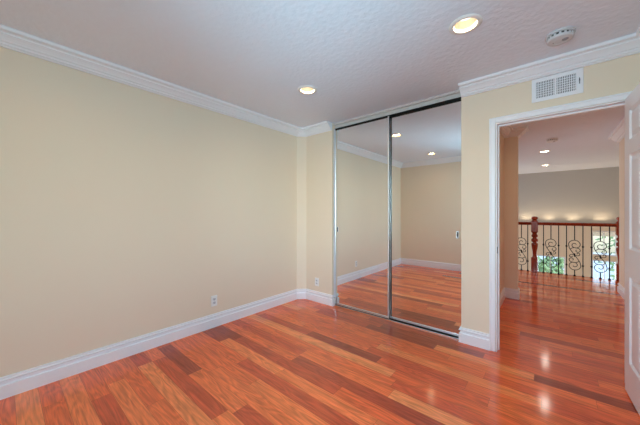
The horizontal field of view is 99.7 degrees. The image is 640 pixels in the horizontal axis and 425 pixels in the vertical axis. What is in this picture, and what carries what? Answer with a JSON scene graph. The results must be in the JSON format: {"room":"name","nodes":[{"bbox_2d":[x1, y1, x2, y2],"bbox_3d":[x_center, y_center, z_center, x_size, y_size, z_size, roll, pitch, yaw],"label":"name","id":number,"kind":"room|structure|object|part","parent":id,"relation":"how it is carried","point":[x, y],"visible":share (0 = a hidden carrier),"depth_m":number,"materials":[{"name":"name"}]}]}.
{"room":"empty bedroom","nodes":[
{"label":"empty bedroom","id":0,"kind":"room"},
{"bbox_2d":[0,47,296,376],"bbox_3d":[-1.212,0.014,2.966,0.120,2.440,4.290,0,0,40],"label":"wall","id":1,"kind":"structure","parent":0,"point":[124,209],"depth_m":2.30,"materials":[{"name":"beige paint"}]},
{"bbox_2d":[0,289,296,399],"bbox_3d":[-1.374,1.163,2.667,0.020,0.143,3.226,0,0,40],"label":"baseboard","id":2,"kind":"structure","parent":1,"relation":"attached to","point":[13,384],"depth_m":2.29,"materials":[{"name":"white paint"}]},
{"bbox_2d":[0,24,299,136],"bbox_3d":[-1.336,-1.157,2.635,0.120,0.096,3.226,0,0,40],"label":"trim","id":3,"kind":"structure","parent":1,"relation":"attached to","point":[10,38],"depth_m":2.25,"materials":[{"name":"white paint"}]},
{"bbox_2d":[211,295,216,306],"bbox_3d":[-1.151,0.952,2.938,0.008,0.115,0.070,0,0,40],"label":"wall outlet","id":4,"kind":"object","parent":1,"relation":"attached to","point":[213,298],"visible":1,"depth_m":2.93,"materials":[{"name":"white plastic"}]},
{"bbox_2d":[297,123,334,298],"bbox_3d":[0.135,0.014,4.023,0.584,2.440,0.805,0,0,40],"label":"wall","id":5,"kind":"structure","parent":0,"point":[315,153],"depth_m":3.80,"materials":[{"name":"beige paint"}]},
{"bbox_2d":[297,121,331,136],"bbox_3d":[-0.103,-1.157,3.737,0.572,0.096,0.150,0,0,40],"label":"trim","id":6,"kind":"structure","parent":5,"relation":"attached to","point":[325,126],"depth_m":3.71,"materials":[{"name":"white paint"}]},
{"bbox_2d":[297,289,334,305],"bbox_3d":[-0.060,1.163,3.775,0.607,0.143,0.094,0,0,32],"label":"baseboard","id":7,"kind":"structure","parent":5,"relation":"attached to","point":[312,295],"depth_m":3.77,"materials":[{"name":"white paint"}]},
{"bbox_2d":[315,277,318,285],"bbox_3d":[-0.045,0.959,3.780,0.070,0.115,0.008,0,0,40],"label":"wall outlet","id":8,"kind":"object","parent":5,"relation":"attached to","point":[316,279],"visible":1,"depth_m":3.78,"materials":[{"name":"white plastic"}]},
{"bbox_2d":[334,129,334,293],"bbox_3d":[0.215,-0.024,3.663,0.004,2.229,0.090,0,0,40],"label":"trim","id":9,"kind":"structure","parent":5,"relation":"attached to","point":[334,129],"depth_m":3.64,"materials":[{"name":"white paint"}]},
{"bbox_2d":[334,90,459,125],"bbox_3d":[0.789,-1.196,3.134,1.565,0.020,0.026,0,0,40],"label":"trim","id":10,"kind":"structure","parent":5,"relation":"attached to","point":[456,91],"depth_m":3.01,"materials":[{"name":"white paint"}]},
{"bbox_2d":[336,97,460,128],"bbox_3d":[0.809,-1.133,3.157,1.565,0.010,0.062,0,0,40],"label":"track","id":11,"kind":"object","parent":5,"relation":"attached to","point":[458,98],"visible":0.52,"depth_m":2.92,"materials":[{"name":"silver metal"}]},
{"bbox_2d":[0,269,639,424],"bbox_3d":[1.279,1.374,3.243,5.950,0.280,8.140,0,0,40],"label":"floor","id":12,"kind":"structure","parent":0,"point":[560,359],"depth_m":2.08,"materials":[{"name":"brown wood"}]},
{"bbox_2d":[335,304,458,338],"bbox_3d":[0.806,1.231,3.154,1.565,0.006,0.063,0,0,40],"label":"floor track","id":13,"kind":"object","parent":12,"relation":"on","point":[390,319],"visible":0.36,"depth_m":2.96,"materials":[{"name":"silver metal"}]},
{"bbox_2d":[335,116,389,318],"bbox_3d":[0.507,0.045,3.391,0.793,2.354,0.024,0,0,40],"label":"mirror door","id":14,"kind":"structure","parent":13,"relation":"on","point":[362,150],"depth_m":3.36,"materials":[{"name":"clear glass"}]},
{"bbox_3d":[0.503,-1.124,3.396,0.762,0.016,0.019,0,0,40],"label":"rail","id":15,"kind":"part","parent":14,"relation":"part of","materials":[{"name":"brown metal"}]},
{"bbox_3d":[0.502,1.211,3.395,0.762,0.022,0.021,0,0,40],"label":"rail","id":16,"kind":"part","parent":14,"relation":"part of","materials":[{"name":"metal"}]},
{"bbox_2d":[390,99,460,336],"bbox_3d":[1.099,0.048,2.922,0.815,2.348,0.024,0,0,40],"label":"mirror door","id":17,"kind":"structure","parent":13,"relation":"on","point":[425,144],"depth_m":2.89,"materials":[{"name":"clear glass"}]},
{"bbox_3d":[1.102,1.211,2.919,0.788,0.022,0.021,0,0,40],"label":"rail","id":18,"kind":"part","parent":17,"relation":"part of","materials":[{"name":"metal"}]},
{"bbox_3d":[1.103,-1.119,2.920,0.788,0.016,0.019,0,0,40],"label":"rail","id":19,"kind":"part","parent":17,"relation":"part of","materials":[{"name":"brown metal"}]},
{"bbox_2d":[518,216,618,281],"bbox_3d":[4.390,0.648,5.823,4.350,1.172,0.114,0,0,40],"label":"landing railing","id":20,"kind":"object","parent":12,"relation":"on","point":[534,223],"visible":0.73,"depth_m":5.37,"materials":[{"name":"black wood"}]},
{"bbox_3d":[3.613,0.215,6.483,2.312,0.062,0.068,0,0,40],"label":"handrail","id":21,"kind":"part","parent":20,"relation":"part of","materials":[{"name":"red wood"}]},
{"bbox_3d":[4.532,0.648,5.702,0.114,1.172,0.114,0,0,40],"label":"newel post","id":22,"kind":"part","parent":20,"relation":"part of","materials":[{"name":"red wood"}]},
{"bbox_3d":[4.998,0.215,5.306,1.123,0.062,0.068,0,0,40],"label":"handrail","id":23,"kind":"part","parent":20,"relation":"part of","materials":[{"name":"red wood"}]},
{"bbox_3d":[5.464,0.648,4.910,0.114,1.172,0.114,0,0,40],"label":"newel post","id":24,"kind":"part","parent":20,"relation":"part of","materials":[{"name":"red wood"}]},
{"bbox_2d":[0,0,639,173],"bbox_3d":[2.325,-1.326,4.474,5.950,0.240,11.370,0,0,40],"label":"ceiling","id":25,"kind":"structure","parent":0,"point":[361,57],"depth_m":1.93,"materials":[{"name":"white paint"}]},
{"bbox_2d":[298,85,316,94],"bbox_3d":[-0.122,-1.244,2.636,0.192,0.094,0.192,0,0,40],"label":"recessed light","id":26,"kind":"object","parent":25,"relation":"in","point":[306,89],"visible":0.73,"depth_m":2.68,"materials":[{"name":"white plastic"}]},
{"bbox_2d":[449,14,482,34],"bbox_3d":[0.927,-1.244,1.725,0.192,0.094,0.192,0,0,40],"label":"recessed light","id":27,"kind":"object","parent":25,"relation":"in","point":[464,24],"visible":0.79,"depth_m":1.75,"materials":[{"name":"white plastic"}]},
{"bbox_2d":[546,138,557,142],"bbox_3d":[3.759,-1.178,4.378,0.156,0.055,0.156,0,0,40],"label":"smoke detector","id":28,"kind":"object","parent":25,"relation":"attached to","point":[550,140],"visible":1,"depth_m":4.34,"materials":[{"name":"white plastic"}]},
{"bbox_2d":[545,26,575,46],"bbox_3d":[1.615,-1.178,1.817,0.156,0.055,0.156,0,0,40],"label":"smoke detector","id":29,"kind":"object","parent":25,"relation":"attached to","point":[560,36],"visible":1,"depth_m":1.78,"materials":[{"name":"grey plastic"}]},
{"bbox_2d":[546,29,573,40],"bbox_3d":[1.615,-1.185,1.817,0.140,0.018,0.140,0,0,40],"label":"vent","id":30,"kind":"object","parent":29,"relation":"attached to","point":[554,35],"depth_m":1.77,"materials":[{"name":"grey plastic"}]},
{"bbox_2d":[500,132,503,292],"bbox_3d":[2.091,0.014,3.326,0.100,2.440,1.824,0,0,40],"label":"wall","id":31,"kind":"structure","parent":0,"point":[501,136],"depth_m":3.77,"materials":[{"name":"beige paint"}]},
{"bbox_2d":[335,93,460,128],"bbox_3d":[0.821,-1.172,3.172,1.565,0.068,0.074,0,0,40],"label":"door frame","id":32,"kind":"structure","parent":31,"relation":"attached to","point":[457,95],"depth_m":3.03,"materials":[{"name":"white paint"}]},
{"bbox_2d":[500,287,504,306],"bbox_3d":[2.143,1.163,3.295,0.020,0.143,1.804,0,0,40],"label":"baseboard","id":33,"kind":"structure","parent":31,"relation":"attached to","point":[502,294],"depth_m":3.72,"materials":[{"name":"white paint"}]},
{"bbox_2d":[500,125,512,137],"bbox_3d":[2.174,-1.157,3.254,0.120,0.096,1.824,0,0,40],"label":"trim","id":34,"kind":"structure","parent":31,"relation":"attached to","point":[505,131],"depth_m":3.73,"materials":[{"name":"white paint"}]},
{"bbox_2d":[504,136,517,288],"bbox_3d":[1.490,0.014,5.111,3.652,2.440,0.120,0,0,40],"label":"wall","id":35,"kind":"structure","parent":0,"point":[510,144],"depth_m":3.93,"materials":[{"name":"beige paint"}]},
{"bbox_2d":[505,287,519,299],"bbox_3d":[2.821,1.163,3.968,0.182,0.143,0.140,0,0,40],"label":"baseboard","id":36,"kind":"structure","parent":35,"relation":"attached to","point":[511,293],"depth_m":3.91,"materials":[{"name":"white paint"}]},
{"bbox_2d":[506,126,528,137],"bbox_3d":[2.827,-1.157,3.897,0.282,0.096,0.240,0,0,40],"label":"trim","id":37,"kind":"structure","parent":35,"relation":"attached to","point":[519,131],"depth_m":3.85,"materials":[{"name":"white paint"}]},
{"bbox_2d":[458,33,639,97],"bbox_3d":[1.779,-1.157,2.158,1.203,0.096,0.120,0,0,40],"label":"crown molding","id":38,"kind":"structure","parent":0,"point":[627,45],"depth_m":2.10,"materials":[{"name":"white paint"}]},
{"bbox_2d":[461,53,639,333],"bbox_3d":[2.186,0.014,2.349,1.580,2.440,0.700,0,0,40],"label":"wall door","id":39,"kind":"structure","parent":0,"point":[620,75],"depth_m":2.48,"materials":[{"name":"beige paint"}]},
{"bbox_2d":[459,326,488,349],"bbox_3d":[1.444,1.163,2.532,0.252,0.143,0.056,0,0,40],"label":"baseboard","id":40,"kind":"structure","parent":39,"relation":"attached to","point":[471,337],"depth_m":2.51,"materials":[{"name":"white paint"}]},
{"bbox_2d":[532,68,583,102],"bbox_3d":[1.875,-1.011,2.141,0.309,0.190,0.020,0,0,40],"label":"air vent","id":41,"kind":"object","parent":39,"relation":"attached to","point":[571,82],"visible":1,"depth_m":2.14,"materials":[{"name":"white metal"}]},
{"bbox_2d":[489,91,631,351],"bbox_3d":[1.910,0.191,2.193,0.898,2.086,0.144,0,0,40],"label":"door frame","id":42,"kind":"structure","parent":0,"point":[621,96],"depth_m":2.41,"materials":[{"name":"white paint"}]},
{"bbox_2d":[518,225,617,276],"bbox_3d":[5.672,2.144,8.414,5.750,3.680,0.670,0,0,40],"label":"wall","id":43,"kind":"structure","parent":0,"point":[554,229],"depth_m":7.22,"materials":[{"name":"beige paint"}]},
{"bbox_2d":[537,255,565,273],"bbox_3d":[6.360,2.074,7.456,0.620,1.820,0.060,0,0,40],"label":"window","id":44,"kind":"structure","parent":43,"relation":"in","point":[537,255],"depth_m":7.25,"materials":[{"name":"white paint"}]},
{"bbox_2d":[592,230,616,256],"bbox_3d":[7.141,0.749,6.792,0.450,0.630,0.060,0,0,40],"label":"window","id":45,"kind":"structure","parent":43,"relation":"in","point":[615,255],"depth_m":6.79,"materials":[{"name":"white paint"}]},
{"bbox_2d":[592,259,616,278],"bbox_3d":[7.141,1.679,6.792,0.450,1.010,0.060,0,0,40],"label":"window","id":46,"kind":"structure","parent":43,"relation":"in","point":[592,259],"depth_m":6.79,"materials":[{"name":"white paint"}]},
{"bbox_2d":[518,167,618,236],"bbox_3d":[5.850,-0.301,8.624,5.750,1.810,0.120,0,0,40],"label":"wall","id":47,"kind":"structure","parent":0,"point":[583,195],"depth_m":7.56,"materials":[{"name":"grey paint"}]},
{"bbox_2d":[619,137,624,287],"bbox_3d":[3.675,0.014,2.944,0.120,2.440,3.294,0,0,40],"label":"wall","id":48,"kind":"structure","parent":0,"point":[622,142],"depth_m":4.05,"materials":[{"name":"beige paint"}]},
{"bbox_2d":[608,117,624,142],"bbox_3d":[3.584,-1.157,3.021,0.120,0.096,3.294,0,0,40],"label":"trim","id":49,"kind":"structure","parent":48,"relation":"attached to","point":[618,134],"depth_m":3.89,"materials":[{"name":"white paint"}]},
{"bbox_2d":[617,283,624,299],"bbox_3d":[3.681,1.163,2.965,0.140,0.143,3.294,0,0,40],"label":"baseboard","id":50,"kind":"structure","parent":48,"relation":"attached to","point":[620,289],"depth_m":4.02,"materials":[{"name":"white paint"}]},
{"bbox_2d":[625,83,639,415],"bbox_3d":[1.915,0.216,1.581,0.161,2.016,0.762,0,0,38],"label":"door","id":51,"kind":"structure","parent":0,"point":[632,102],"depth_m":1.74,"materials":[{"name":"white paint"}]},
{"bbox_3d":[1.187,0.014,0.439,0.120,2.440,3.546,0,0,40],"label":"wall","id":52,"kind":"structure","parent":0,"visible":0},
{"bbox_2d":[636,25,639,35],"bbox_3d":[1.153,-1.157,0.586,0.120,0.096,3.326,0,0,40],"label":"trim","id":53,"kind":"structure","parent":52,"relation":"attached to","point":[638,29],"depth_m":1.77,"materials":[{"name":"white paint"}]},
{"label":"outside","id":54,"kind":"structure","parent":0,"visible":0},
{"bbox_2d":[537,252,614,278],"bbox_3d":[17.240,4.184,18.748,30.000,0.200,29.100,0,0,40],"label":"window","id":55,"kind":"structure","parent":54,"point":[596,274],"depth_m":19.66,"materials":[{"name":"glass"}]},
{"bbox_2d":[537,256,563,273],"bbox_3d":[10.602,2.643,12.038,2.414,2.882,2.297,0,0,40],"label":"tree","id":56,"kind":"object","parent":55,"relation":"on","point":[561,260],"visible":0.27,"depth_m":11.81,"materials":[{"name":"green plant"}]},
{"bbox_2d":[595,236,614,279],"bbox_3d":[14.414,2.119,12.118,2.967,3.930,2.755,0,0,40],"label":"tree","id":57,"kind":"object","parent":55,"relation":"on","point":[611,263],"visible":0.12,"depth_m":12.81,"materials":[{"name":"green plant"}]}
]}

